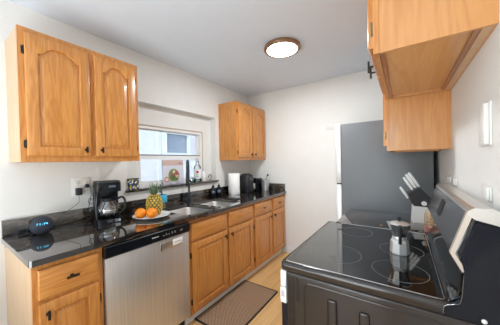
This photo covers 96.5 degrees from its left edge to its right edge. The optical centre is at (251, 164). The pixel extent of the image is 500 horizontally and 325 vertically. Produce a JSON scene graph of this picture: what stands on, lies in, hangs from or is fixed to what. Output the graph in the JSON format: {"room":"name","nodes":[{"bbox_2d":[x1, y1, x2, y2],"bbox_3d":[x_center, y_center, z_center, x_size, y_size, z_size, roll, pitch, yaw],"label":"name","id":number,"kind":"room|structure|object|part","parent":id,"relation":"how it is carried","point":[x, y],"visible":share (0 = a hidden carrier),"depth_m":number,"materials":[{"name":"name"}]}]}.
{"room":"kitchen","nodes":[
{"label":"kitchen","id":0,"kind":"room"},
{"bbox_2d":[0,0,249,324],"bbox_3d":[-1.819,0.168,1.175,0.220,2.397,6.078,-1,1,34],"label":"wall","id":1,"kind":"structure","parent":0,"point":[169,96],"depth_m":1.84,"materials":[{"name":"paint"}]},
{"bbox_2d":[51,188,82,229],"bbox_3d":[-1.359,0.313,1.588,0.034,0.266,0.275,-1,1,28],"label":"charger","id":2,"kind":"object","parent":1,"relation":"attached to","point":[78,191],"visible":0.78,"depth_m":1.68,"materials":[{"name":"black plastic"}]},
{"bbox_2d":[5,24,139,162],"bbox_3d":[-1.205,-0.402,1.587,0.348,0.760,0.676,-1,1,34],"label":"upper cabinet","id":3,"kind":"object","parent":1,"relation":"attached to","point":[67,102],"visible":1,"depth_m":1.40,"materials":[{"name":"brown wood"}]},
{"bbox_3d":[-1.417,-0.394,1.331,0.283,0.760,0.015,-1,1,34],"label":"panel","id":4,"kind":"part","parent":3,"relation":"part of","materials":[{"name":"brown wood"}]},
{"bbox_3d":[-1.179,-0.401,1.380,0.020,0.698,0.311,-1,1,34],"label":"door","id":5,"kind":"part","parent":3,"relation":"part of","materials":[{"name":"brown wood"}]},
{"bbox_3d":[-1.345,-0.400,1.682,0.008,0.760,0.646,-1,1,34],"label":"panel","id":6,"kind":"part","parent":3,"relation":"part of","materials":[{"name":"brown wood"}]},
{"bbox_3d":[-0.996,-0.408,1.650,0.020,0.698,0.285,-1,1,34],"label":"door","id":7,"kind":"part","parent":3,"relation":"part of","materials":[{"name":"brown wood"}]},
{"bbox_2d":[72,177,90,196],"bbox_3d":[-1.310,0.170,1.721,0.008,0.138,0.119,-1,1,34],"label":"wall outlet","id":8,"kind":"object","parent":1,"relation":"attached to","point":[76,182],"visible":0.8,"depth_m":1.72,"materials":[{"name":"plastic"}]},
{"bbox_2d":[1,186,228,237],"bbox_3d":[-0.773,0.370,2.496,0.020,0.107,2.718,-1,1,34],"label":"backsplash","id":9,"kind":"structure","parent":1,"relation":"attached to","point":[11,227],"depth_m":1.68,"materials":[{"name":"stone"}]},
{"bbox_2d":[136,123,202,187],"bbox_3d":[-0.902,-0.098,2.542,0.067,0.630,0.885,-1,1,34],"label":"window","id":10,"kind":"structure","parent":1,"relation":"in","point":[199,145],"depth_m":2.49,"materials":[{"name":"white paint"}]},
{"bbox_3d":[-0.919,-0.227,2.553,0.022,0.295,0.805,-1,1,34],"label":"sash","id":11,"kind":"part","parent":10,"relation":"part of","materials":[{"name":"glass"}]},
{"bbox_3d":[-0.892,0.044,2.541,0.022,0.287,0.805,-1,1,34],"label":"sash","id":12,"kind":"part","parent":10,"relation":"part of","materials":[{"name":"glass"}]},
{"bbox_3d":[-0.877,-0.098,2.525,0.006,0.630,0.885,-1,1,34],"label":"casing","id":13,"kind":"part","parent":10,"relation":"part of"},
{"bbox_2d":[125,180,218,192],"bbox_3d":[-0.816,0.227,2.506,0.118,0.023,1.195,-1,1,34],"label":"shelf","id":14,"kind":"object","parent":1,"relation":"attached to","point":[206,181],"visible":0.74,"depth_m":2.37,"materials":[{"name":"stone"}]},
{"bbox_2d":[127,178,138,189],"bbox_3d":[-1.091,0.176,2.051,0.048,0.100,0.102,-1,1,34],"label":"tin","id":15,"kind":"object","parent":14,"relation":"on","point":[132,183],"visible":0.89,"depth_m":2.04,"materials":[{"name":"multicoloured metal"}]},
{"bbox_2d":[162,160,183,184],"bbox_3d":[-0.875,0.083,2.505,0.027,0.270,0.272,-1,1,34],"label":"cookbook","id":16,"kind":"object","parent":14,"relation":"on","point":[172,170],"visible":0.98,"depth_m":2.49,"materials":[{"name":"white paper"}]},
{"bbox_2d":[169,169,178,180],"bbox_3d":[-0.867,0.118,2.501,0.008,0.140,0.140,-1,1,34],"label":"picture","id":17,"kind":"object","parent":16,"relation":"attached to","point":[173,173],"depth_m":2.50},
{"bbox_2d":[168,168,179,181],"bbox_3d":[-0.867,0.118,2.501,0.009,0.160,0.160,-1,1,34],"label":"picture","id":18,"kind":"object","parent":16,"relation":"attached to","point":[173,173],"depth_m":2.50},
{"bbox_2d":[194,158,201,181],"bbox_3d":[-0.661,0.063,2.739,0.091,0.292,0.091,-1,1,34],"label":"liquor bottle","id":19,"kind":"object","parent":14,"relation":"on","point":[197,172],"visible":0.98,"depth_m":2.71,"materials":[{"name":"clear glass"}]},
{"bbox_2d":[201,169,205,180],"bbox_3d":[-0.607,0.132,2.826,0.060,0.150,0.060,-1,1,34],"label":"bottle","id":20,"kind":"object","parent":14,"relation":"on","point":[203,175],"visible":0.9,"depth_m":2.80,"materials":[{"name":"white plastic"}]},
{"bbox_2d":[218,101,265,160],"bbox_3d":[-0.095,-0.446,3.221,0.348,0.760,0.717,-1,1,34],"label":"upper cabinet","id":21,"kind":"object","parent":1,"relation":"attached to","point":[241,125],"visible":1,"depth_m":2.98,"materials":[{"name":"brown wood"}]},
{"bbox_3d":[-0.319,-0.438,2.949,0.283,0.760,0.015,-1,1,34],"label":"panel","id":22,"kind":"part","parent":21,"relation":"part of","materials":[{"name":"brown wood"}]},
{"bbox_3d":[-0.081,-0.444,2.996,0.020,0.698,0.310,-1,1,34],"label":"door","id":23,"kind":"part","parent":21,"relation":"part of","materials":[{"name":"brown wood"}]},
{"bbox_3d":[0.003,-0.447,3.155,0.018,0.760,0.717,-1,1,34],"label":"frame","id":24,"kind":"part","parent":21,"relation":"part of","materials":[{"name":"brown wood"}]},
{"bbox_3d":[0.114,-0.452,3.284,0.020,0.698,0.335,-1,1,34],"label":"door","id":25,"kind":"part","parent":21,"relation":"part of","materials":[{"name":"brown wood"}]},
{"bbox_2d":[8,0,373,96],"bbox_3d":[-0.812,-1.105,0.457,2.884,0.120,6.678,-1,1,34],"label":"ceiling","id":26,"kind":"structure","parent":0,"point":[222,43],"depth_m":1.81,"materials":[{"name":"paint"}]},
{"bbox_2d":[264,37,300,57],"bbox_3d":[0.284,-1.069,2.054,0.336,0.036,0.336,-1,1,34],"label":"recessed light","id":27,"kind":"object","parent":26,"relation":"in","point":[283,47],"visible":1,"depth_m":2.00,"materials":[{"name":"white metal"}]},
{"bbox_2d":[267,42,296,56],"bbox_3d":[0.284,-1.055,2.054,0.274,0.008,0.274,-1,1,34],"label":"diffuser","id":28,"kind":"object","parent":27,"relation":"attached to","point":[277,49],"depth_m":2.03,"materials":[{"name":"white glass"}]},
{"bbox_2d":[188,251,289,324],"bbox_3d":[-0.756,1.411,0.486,2.884,0.120,6.678,-1,1,34],"label":"floor","id":29,"kind":"structure","parent":0,"point":[269,275],"depth_m":2.39,"materials":[{"name":"brown wood"}]},
{"bbox_2d":[5,247,103,324],"bbox_3d":[-1.173,0.914,1.334,0.650,0.873,0.298,-1,1,34],"label":"base cabinet","id":30,"kind":"object","parent":29,"relation":"on","point":[69,290],"visible":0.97,"depth_m":1.17,"materials":[{"name":"brown wood"}]},
{"bbox_3d":[-1.281,0.875,1.235,0.584,0.788,0.016,-1,1,34],"label":"panel","id":31,"kind":"part","parent":30,"relation":"part of","materials":[{"name":"brown wood"}]},
{"bbox_3d":[-0.975,0.724,1.074,0.026,0.045,0.016,-1,1,34],"label":"handle","id":32,"kind":"part","parent":30,"relation":"part of","materials":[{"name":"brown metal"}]},
{"bbox_3d":[-0.942,0.575,1.167,0.020,0.145,0.256,-1,1,34],"label":"drawer","id":33,"kind":"part","parent":30,"relation":"part of","materials":[{"name":"brown wood"}]},
{"bbox_3d":[-0.934,0.955,1.171,0.020,0.575,0.256,-1,1,34],"label":"door","id":34,"kind":"part","parent":30,"relation":"part of","materials":[{"name":"brown wood"}]},
{"bbox_3d":[-0.923,0.574,1.154,0.026,0.016,0.055,-1,1,34],"label":"handle","id":35,"kind":"part","parent":30,"relation":"part of","materials":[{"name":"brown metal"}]},
{"bbox_2d":[102,222,190,324],"bbox_3d":[-0.911,0.906,1.708,0.626,0.868,0.608,-1,1,34],"label":"dishwasher","id":36,"kind":"object","parent":29,"relation":"on","point":[143,284],"visible":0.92,"depth_m":1.50,"materials":[{"name":"silver metal"}]},
{"bbox_3d":[-0.686,0.504,1.545,0.060,0.070,0.608,-1,1,34],"label":"control panel","id":37,"kind":"part","parent":36,"relation":"part of","materials":[{"name":"black plastic"}]},
{"bbox_2d":[161,236,182,251],"bbox_3d":[-0.586,0.582,1.653,0.008,0.060,0.188,-1,1,34],"label":"magnet","id":38,"kind":"object","parent":36,"relation":"attached to","point":[168,244],"visible":1,"depth_m":1.65,"materials":[{"name":"plastic"}]},
{"bbox_2d":[184,203,253,324],"bbox_3d":[-0.475,0.887,2.361,0.650,0.873,0.951,-1,1,34],"label":"base cabinet","id":39,"kind":"object","parent":29,"relation":"on","point":[221,250],"visible":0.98,"depth_m":2.08,"materials":[{"name":"brown wood"}]},
{"bbox_3d":[-0.369,0.552,2.011,0.020,0.145,0.437,-1,1,34],"label":"drawer","id":40,"kind":"part","parent":39,"relation":"part of","materials":[{"name":"brown wood"}]},
{"bbox_3d":[-0.360,0.932,2.015,0.020,0.575,0.437,-1,1,34],"label":"door","id":41,"kind":"part","parent":39,"relation":"part of","materials":[{"name":"brown wood"}]},
{"bbox_3d":[-0.108,0.542,2.394,0.020,0.145,0.424,-1,1,34],"label":"drawer","id":42,"kind":"part","parent":39,"relation":"part of","materials":[{"name":"brown wood"}]},
{"bbox_3d":[-0.100,0.922,2.398,0.020,0.575,0.424,-1,1,34],"label":"door","id":43,"kind":"part","parent":39,"relation":"part of","materials":[{"name":"brown wood"}]},
{"bbox_2d":[194,280,277,324],"bbox_3d":[-0.107,1.313,2.101,0.427,0.008,0.742,-1,1,34],"label":"floor mat","id":44,"kind":"object","parent":29,"relation":"on","point":[241,305],"visible":1,"depth_m":2.07,"materials":[{"name":"brown fabric"}]},
{"bbox_2d":[251,194,285,274],"bbox_3d":[0.028,0.867,3.102,0.650,0.873,0.834,-1,1,34],"label":"base cabinet","id":45,"kind":"object","parent":29,"relation":"on","point":[268,214],"visible":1,"depth_m":2.86,"materials":[{"name":"brown wood"}]},
{"bbox_2d":[1,183,285,267],"bbox_3d":[-0.517,0.381,2.321,0.640,0.137,2.720,-1,1,34],"label":"countertop","id":46,"kind":"structure","parent":45,"relation":"on","point":[73,235],"depth_m":1.53,"materials":[{"name":"stone"}]},
{"bbox_2d":[29,216,53,234],"bbox_3d":[-1.361,0.391,1.449,0.118,0.113,0.118,-1,1,34],"label":"smart speaker","id":47,"kind":"object","parent":46,"relation":"on","point":[40,225],"visible":1,"depth_m":1.42},
{"bbox_2d":[92,180,125,224],"bbox_3d":[-1.110,0.283,1.750,0.211,0.312,0.209,-2,1,-40],"label":"coffee maker","id":48,"kind":"object","parent":46,"relation":"on","point":[105,197],"visible":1,"depth_m":1.73,"materials":[{"name":"black plastic"}]},
{"bbox_2d":[85,184,92,220],"bbox_3d":[-1.266,0.294,1.736,0.052,0.284,0.034,-1,1,-5],"label":"plug","id":49,"kind":"object","parent":48,"relation":"attached to","point":[86,185],"visible":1,"depth_m":1.73,"materials":[{"name":"black plastic"}]},
{"bbox_3d":[-1.140,0.134,1.759,0.168,0.011,0.147,-2,1,-42],"label":"lid","id":50,"kind":"part","parent":48,"relation":"part of","materials":[{"name":"black plastic"}]},
{"bbox_3d":[-1.110,0.265,1.730,0.108,0.028,0.108,-1,1,34],"label":"carafe lid","id":51,"kind":"part","parent":48,"relation":"part of","materials":[{"name":"black plastic"}]},
{"bbox_3d":[-1.030,0.315,1.765,0.070,0.139,0.023,-2,1,-33],"label":"carafe handle","id":52,"kind":"part","parent":48,"relation":"part of","materials":[{"name":"black plastic"}]},
{"bbox_2d":[132,211,169,218],"bbox_3d":[-0.817,0.420,1.835,0.286,0.023,0.286,-1,1,34],"label":"dinner plate","id":53,"kind":"object","parent":46,"relation":"on","point":[163,213],"visible":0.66,"depth_m":1.82,"materials":[{"name":"white ceramic"}]},
{"bbox_2d":[135,208,145,218],"bbox_3d":[-0.856,0.376,1.727,0.083,0.084,0.083,-1,1,34],"label":"fruit","id":54,"kind":"object","parent":53,"relation":"on","point":[140,213],"visible":0.95,"depth_m":1.70,"materials":[{"name":"orange plant"}]},
{"bbox_2d":[146,208,157,217],"bbox_3d":[-0.774,0.374,1.737,0.083,0.084,0.083,-1,1,34],"label":"fruit","id":55,"kind":"object","parent":53,"relation":"on","point":[151,212],"visible":0.91,"depth_m":1.71,"materials":[{"name":"orange plant"}]},
{"bbox_2d":[146,181,162,214],"bbox_3d":[-0.821,0.283,1.885,0.137,0.285,0.137,-1,1,34],"label":"pineapple","id":56,"kind":"object","parent":53,"relation":"on","point":[154,200],"visible":0.8,"depth_m":1.85,"materials":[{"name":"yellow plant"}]},
{"bbox_3d":[-0.823,0.198,1.883,0.130,0.115,0.128,-1,1,34],"label":"crown","id":57,"kind":"part","parent":56,"relation":"part of","materials":[{"name":"green plant"}]},
{"bbox_2d":[159,194,166,208],"bbox_3d":[-0.864,0.360,2.177,0.084,0.138,0.084,-1,1,34],"label":"cup","id":58,"kind":"object","parent":46,"relation":"on","point":[164,196],"visible":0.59,"depth_m":2.15,"materials":[{"name":"blue glass"}]},
{"bbox_2d":[186,160,197,202],"bbox_3d":[-0.679,0.183,2.446,0.101,0.476,0.232,-1,1,13],"label":"tap","id":59,"kind":"object","parent":46,"relation":"on","point":[189,195],"visible":1,"depth_m":2.46,"materials":[{"name":"black metal"}]},
{"bbox_3d":[-0.684,0.134,2.412,0.023,0.377,0.163,-1,1,-10],"label":"spout","id":60,"kind":"part","parent":59,"relation":"part of","materials":[{"name":"black metal"}]},
{"bbox_2d":[169,201,232,214],"bbox_3d":[-0.487,0.528,2.300,0.442,0.157,0.792,-1,1,34],"label":"sink","id":61,"kind":"object","parent":46,"relation":"in","point":[187,210],"visible":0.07,"depth_m":2.36,"materials":[{"name":"metal"}]},
{"bbox_2d":[169,207,208,214],"bbox_3d":[-0.599,0.532,2.135,0.442,0.157,0.392,-1,1,34],"label":"basin","id":62,"kind":"object","parent":61,"relation":"in","point":[187,210],"depth_m":2.33,"materials":[{"name":"metal"}]},
{"bbox_2d":[201,201,232,205],"bbox_3d":[-0.375,0.523,2.466,0.442,0.157,0.392,-1,1,34],"label":"basin","id":63,"kind":"object","parent":61,"relation":"in","point":[214,203],"depth_m":2.66,"materials":[{"name":"metal"}]},
{"bbox_2d":[210,185,215,197],"bbox_3d":[-0.481,0.327,2.817,0.072,0.172,0.072,-1,1,34],"label":"soap dispenser","id":64,"kind":"object","parent":46,"relation":"on","point":[213,189],"visible":1,"depth_m":2.79,"materials":[{"name":"black plastic"}]},
{"bbox_2d":[216,183,221,196],"bbox_3d":[-0.420,0.324,2.896,0.072,0.172,0.073,-1,1,34],"label":"soap dispenser","id":65,"kind":"object","parent":46,"relation":"on","point":[218,189],"visible":1,"depth_m":2.87,"materials":[{"name":"black plastic"}]},
{"bbox_2d":[228,173,239,194],"bbox_3d":[-0.234,0.261,3.034,0.154,0.286,0.154,-1,1,34],"label":"paper towel roll","id":66,"kind":"object","parent":46,"relation":"on","point":[233,178],"visible":1,"depth_m":2.97,"materials":[{"name":"paper"}]},
{"bbox_2d":[240,173,254,192],"bbox_3d":[-0.055,0.262,3.209,0.210,0.272,0.160,-1,1,34],"label":"air fryer","id":67,"kind":"object","parent":46,"relation":"on","point":[247,185],"visible":0.94,"depth_m":3.15,"materials":[{"name":"black plastic"}]},
{"bbox_3d":[0.009,0.315,3.177,0.004,0.125,0.113,-1,1,34],"label":"basket drawer","id":68,"kind":"part","parent":67,"relation":"part of","materials":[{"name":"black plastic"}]},
{"bbox_2d":[253,178,261,190],"bbox_3d":[0.051,0.298,3.443,0.220,0.182,0.165,-1,1,34],"label":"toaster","id":69,"kind":"object","parent":46,"relation":"on","point":[258,186],"visible":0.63,"depth_m":3.36,"materials":[{"name":"black plastic"}]},
{"bbox_2d":[261,179,268,190],"bbox_3d":[0.211,0.307,3.350,0.120,0.168,0.120,-1,1,34],"label":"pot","id":70,"kind":"object","parent":46,"relation":"on","point":[265,183],"visible":0.94,"depth_m":3.30,"materials":[{"name":"metal"}]},
{"bbox_3d":[0.147,0.532,2.770,0.020,0.145,0.390,-1,1,34],"label":"drawer","id":71,"kind":"part","parent":45,"relation":"part of","materials":[{"name":"brown wood"}]},
{"bbox_3d":[0.156,0.912,2.775,0.020,0.575,0.390,-1,1,34],"label":"door","id":72,"kind":"part","parent":45,"relation":"part of","materials":[{"name":"brown wood"}]},
{"bbox_3d":[0.382,0.523,3.115,0.020,0.145,0.355,-1,1,34],"label":"drawer","id":73,"kind":"part","parent":45,"relation":"part of","materials":[{"name":"brown wood"}]},
{"bbox_3d":[0.390,0.902,3.120,0.020,0.575,0.355,-1,1,34],"label":"door","id":74,"kind":"part","parent":45,"relation":"part of","materials":[{"name":"brown wood"}]},
{"bbox_2d":[335,120,433,220],"bbox_3d":[1.312,0.448,2.213,0.715,1.672,0.780,-1,1,34],"label":"refrigerator","id":75,"kind":"object","parent":29,"relation":"on","point":[369,176],"visible":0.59,"depth_m":1.91,"materials":[{"name":"metal"}]},
{"bbox_3d":[1.024,-0.110,2.393,0.051,0.547,0.772,-1,1,34],"label":"freezer door","id":76,"kind":"part","parent":75,"relation":"part of","materials":[{"name":"metal"}]},
{"bbox_3d":[1.043,0.701,2.402,0.051,1.055,0.772,-1,1,34],"label":"door","id":77,"kind":"part","parent":75,"relation":"part of","materials":[{"name":"metal"}]},
{"bbox_2d":[280,183,499,324],"bbox_3d":[0.614,0.705,1.099,0.668,1.176,0.772,-1,1,34],"label":"electric stove","id":78,"kind":"object","parent":29,"relation":"on","point":[343,273],"visible":0.99,"depth_m":0.81,"materials":[{"name":"black metal"}]},
{"bbox_3d":[0.349,0.559,1.280,0.029,0.068,0.750,-1,1,34],"label":"door rail","id":79,"kind":"part","parent":78,"relation":"part of","materials":[{"name":"white plastic"}]},
{"bbox_3d":[0.349,0.485,1.279,0.026,0.069,0.750,-1,1,34],"label":"rail","id":80,"kind":"part","parent":78,"relation":"part of","materials":[{"name":"white plastic"}]},
{"bbox_3d":[0.358,0.906,1.284,0.028,0.622,0.738,-1,1,34],"label":"oven door","id":81,"kind":"part","parent":78,"relation":"part of","materials":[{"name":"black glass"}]},
{"bbox_3d":[0.572,0.408,1.125,0.531,0.003,0.722,-1,1,34],"label":"glass","id":82,"kind":"part","parent":78,"relation":"part of","materials":[{"name":"black glass"}]},
{"bbox_2d":[386,217,410,255],"bbox_3d":[0.671,0.323,1.022,0.108,0.165,0.085,-2,1,-28],"label":"moka pot","id":83,"kind":"object","parent":78,"relation":"on","point":[399,244],"visible":1,"depth_m":1.00,"materials":[{"name":"metal"}]},
{"bbox_3d":[0.681,0.299,1.026,0.081,0.055,0.081,-1,1,12],"label":"pot","id":84,"kind":"part","parent":83,"relation":"part of","materials":[{"name":"metal"}]},
{"bbox_3d":[0.652,0.307,0.978,0.013,0.082,0.037,-1,1,31],"label":"handle","id":85,"kind":"part","parent":83,"relation":"part of","materials":[{"name":"black plastic"}]},
{"bbox_3d":[0.680,0.265,1.026,0.081,0.013,0.081,-2,1,-33],"label":"lid","id":86,"kind":"part","parent":83,"relation":"part of","materials":[{"name":"metal"}]},
{"bbox_3d":[0.609,0.220,0.648,0.051,0.180,0.016,-1,1,34],"label":"trim","id":87,"kind":"part","parent":78,"relation":"part of","materials":[{"name":"metal"}]},
{"bbox_3d":[0.622,0.299,0.634,0.122,0.289,0.012,-1,1,34],"label":"panel","id":88,"kind":"part","parent":78,"relation":"part of","materials":[{"name":"black metal"}]},
{"bbox_3d":[1.016,0.861,1.613,0.600,0.873,0.510,-1,1,34],"label":"base cabinet","id":89,"kind":"object","parent":29,"relation":"on","visible":0},
{"bbox_2d":[337,208,426,232],"bbox_3d":[1.001,0.409,1.613,0.618,0.032,0.520,-1,1,34],"label":"countertop","id":90,"kind":"structure","parent":89,"relation":"on","point":[373,218],"depth_m":1.63,"materials":[{"name":"stone"}]},
{"bbox_2d":[407,187,430,223],"bbox_3d":[1.155,0.272,1.527,0.135,0.236,0.111,-1,1,28],"label":"knife block","id":91,"kind":"object","parent":90,"relation":"on","point":[419,199],"visible":0.91,"depth_m":1.50,"materials":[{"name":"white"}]},
{"bbox_2d":[399,187,408,198],"bbox_3d":[1.067,0.196,1.554,0.058,0.087,0.019,-1,1,34],"label":"kitchen knife","id":92,"kind":"object","parent":91,"relation":"in","point":[401,188],"visible":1,"depth_m":1.55,"materials":[{"name":"silver metal"}]},
{"bbox_2d":[403,177,413,189],"bbox_3d":[1.083,0.130,1.541,0.062,0.094,0.019,-1,1,34],"label":"kitchen knife","id":93,"kind":"object","parent":91,"relation":"in","point":[404,178],"visible":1,"depth_m":1.54,"materials":[{"name":"silver metal"}]},
{"bbox_2d":[405,174,416,188],"bbox_3d":[1.096,0.114,1.532,0.066,0.101,0.019,-1,1,34],"label":"kitchen knife","id":94,"kind":"object","parent":91,"relation":"in","point":[406,175],"visible":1,"depth_m":1.53,"materials":[{"name":"silver metal"}]},
{"bbox_2d":[408,172,419,186],"bbox_3d":[1.109,0.103,1.523,0.068,0.104,0.019,-1,1,34],"label":"kitchen knife","id":95,"kind":"object","parent":91,"relation":"in","point":[409,173],"visible":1,"depth_m":1.52,"materials":[{"name":"silver metal"}]},
{"bbox_2d":[424,226,431,232],"bbox_3d":[1.056,0.378,1.296,0.086,0.033,0.052,-1,1,34],"label":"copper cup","id":96,"kind":"object","parent":90,"relation":"on","point":[427,229],"visible":0.48,"depth_m":1.30,"materials":[{"name":"metal"}]},
{"bbox_3d":[1.088,0.326,1.345,0.072,0.134,0.072,-1,1,34],"label":"wire stand","id":97,"kind":"object","parent":90,"relation":"on","visible":0},
{"bbox_2d":[426,212,432,225],"bbox_3d":[1.090,0.337,1.347,0.055,0.102,0.055,-1,1,34],"label":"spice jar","id":98,"kind":"object","parent":97,"relation":"in","point":[429,219],"visible":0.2,"depth_m":1.34,"materials":[{"name":"beige glass"}]},
{"bbox_2d":[248,69,382,251],"bbox_3d":[0.980,0.084,3.067,2.884,2.397,0.200,-1,1,34],"label":"wall","id":99,"kind":"structure","parent":0,"point":[300,150],"depth_m":3.07,"materials":[{"name":"paint"}]},
{"bbox_2d":[269,183,284,190],"bbox_3d":[0.243,0.336,3.436,0.604,0.107,0.020,-1,1,34],"label":"backsplash","id":100,"kind":"structure","parent":99,"relation":"attached to","point":[272,186],"depth_m":3.32,"materials":[{"name":"stone"}]},
{"bbox_2d":[287,246,295,252],"bbox_3d":[0.906,1.237,3.018,0.910,0.095,0.014,-1,1,34],"label":"baseboard","id":101,"kind":"structure","parent":99,"relation":"attached to","point":[289,249],"depth_m":3.24,"materials":[{"name":"white paint"}]},
{"bbox_2d":[434,0,499,211],"bbox_3d":[0.243,0.138,-0.227,0.200,2.397,6.078,-1,1,34],"label":"wall","id":102,"kind":"structure","parent":0,"point":[473,166],"depth_m":0.84,"materials":[{"name":"paint"}]},
{"bbox_2d":[383,90,451,152],"bbox_3d":[1.103,-0.578,1.524,0.329,0.970,0.488,-1,1,34],"label":"upper cabinet","id":103,"kind":"object","parent":102,"relation":"attached to","point":[423,122],"visible":0.3,"depth_m":1.32,"materials":[{"name":"brown wood"}]},
{"bbox_3d":[0.910,-0.575,1.515,0.020,0.908,0.210,-1,1,34],"label":"door","id":104,"kind":"part","parent":103,"relation":"part of","materials":[{"name":"brown wood"}]},
{"bbox_3d":[0.991,-0.577,1.600,0.018,0.970,0.488,-1,1,34],"label":"frame","id":105,"kind":"part","parent":103,"relation":"part of","materials":[{"name":"brown wood"}]},
{"bbox_3d":[1.251,-0.584,1.709,0.291,0.970,0.015,-1,1,34],"label":"panel","id":106,"kind":"part","parent":103,"relation":"part of","materials":[{"name":"brown wood"}]},
{"bbox_2d":[367,0,498,99],"bbox_3d":[0.738,-0.726,1.022,0.364,0.648,0.738,-1,1,34],"label":"upper cabinet","id":107,"kind":"object","parent":102,"relation":"attached to","point":[416,47],"visible":1,"depth_m":0.77,"materials":[{"name":"brown wood"}]},
{"bbox_3d":[0.582,-0.474,1.079,0.034,0.055,0.016,-1,1,34],"label":"handle","id":108,"kind":"part","parent":107,"relation":"part of","materials":[{"name":"brown metal"}]},
{"bbox_3d":[0.524,-0.721,0.951,0.020,0.586,0.330,-1,1,34],"label":"door","id":109,"kind":"part","parent":107,"relation":"part of","materials":[{"name":"brown wood"}]},
{"bbox_3d":[0.640,-0.724,1.088,0.018,0.648,0.738,-1,1,34],"label":"frame","id":110,"kind":"part","parent":107,"relation":"part of","materials":[{"name":"brown wood"}]},
{"bbox_3d":[0.724,-0.729,1.244,0.020,0.586,0.330,-1,1,34],"label":"door","id":111,"kind":"part","parent":107,"relation":"part of","materials":[{"name":"brown wood"}]},
{"bbox_3d":[0.971,-0.734,1.300,0.291,0.648,0.015,-1,1,34],"label":"panel","id":112,"kind":"part","parent":107,"relation":"part of","materials":[{"name":"brown wood"}]},
{"bbox_3d":[0.772,-0.422,1.007,0.283,0.012,0.708,-1,1,34],"label":"panel","id":113,"kind":"part","parent":107,"relation":"part of","materials":[{"name":"brown wood"}]},
{"bbox_3d":[0.566,-0.718,0.704,0.291,0.648,0.012,-1,1,34],"label":"panel","id":114,"kind":"part","parent":107,"relation":"part of","materials":[{"name":"brown wood"}]},
{"bbox_3d":[0.885,-0.728,0.922,0.008,0.648,0.708,-1,1,34],"label":"panel","id":115,"kind":"part","parent":107,"relation":"part of","materials":[{"name":"brown wood"}]},
{"bbox_2d":[453,178,457,185],"bbox_3d":[1.048,0.088,1.149,0.014,0.035,0.090,-1,1,34],"label":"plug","id":116,"kind":"object","parent":102,"relation":"attached to","point":[455,181],"visible":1,"depth_m":1.13,"materials":[{"name":"plastic"}]},
{"bbox_2d":[478,101,492,146],"bbox_3d":[0.760,-0.129,0.733,0.018,0.135,0.122,-1,1,34],"label":"light switch","id":117,"kind":"object","parent":102,"relation":"attached to","point":[485,110],"visible":1,"depth_m":0.69,"materials":[{"name":"plastic"}]},
{"bbox_2d":[481,184,491,201],"bbox_3d":[0.762,0.091,0.726,0.012,0.045,0.090,-1,1,34],"label":"wall outlet","id":118,"kind":"object","parent":102,"relation":"attached to","point":[486,191],"visible":1,"depth_m":0.70,"materials":[{"name":"plastic"}]},
{"label":"outside","id":119,"kind":"structure","parent":0,"visible":0},
{"bbox_3d":[-1.033,1.679,3.899,1.580,0.120,10.000,-1,1,34],"label":"floor","id":120,"kind":"structure","parent":119,"visible":0},
{"bbox_2d":[139,130,195,187],"bbox_3d":[-1.644,-0.823,4.247,0.240,4.900,10.000,-1,1,34],"label":"neighbouring building","id":121,"kind":"structure","parent":120,"relation":"on","point":[150,142],"depth_m":4.05,"materials":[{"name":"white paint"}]}
]}

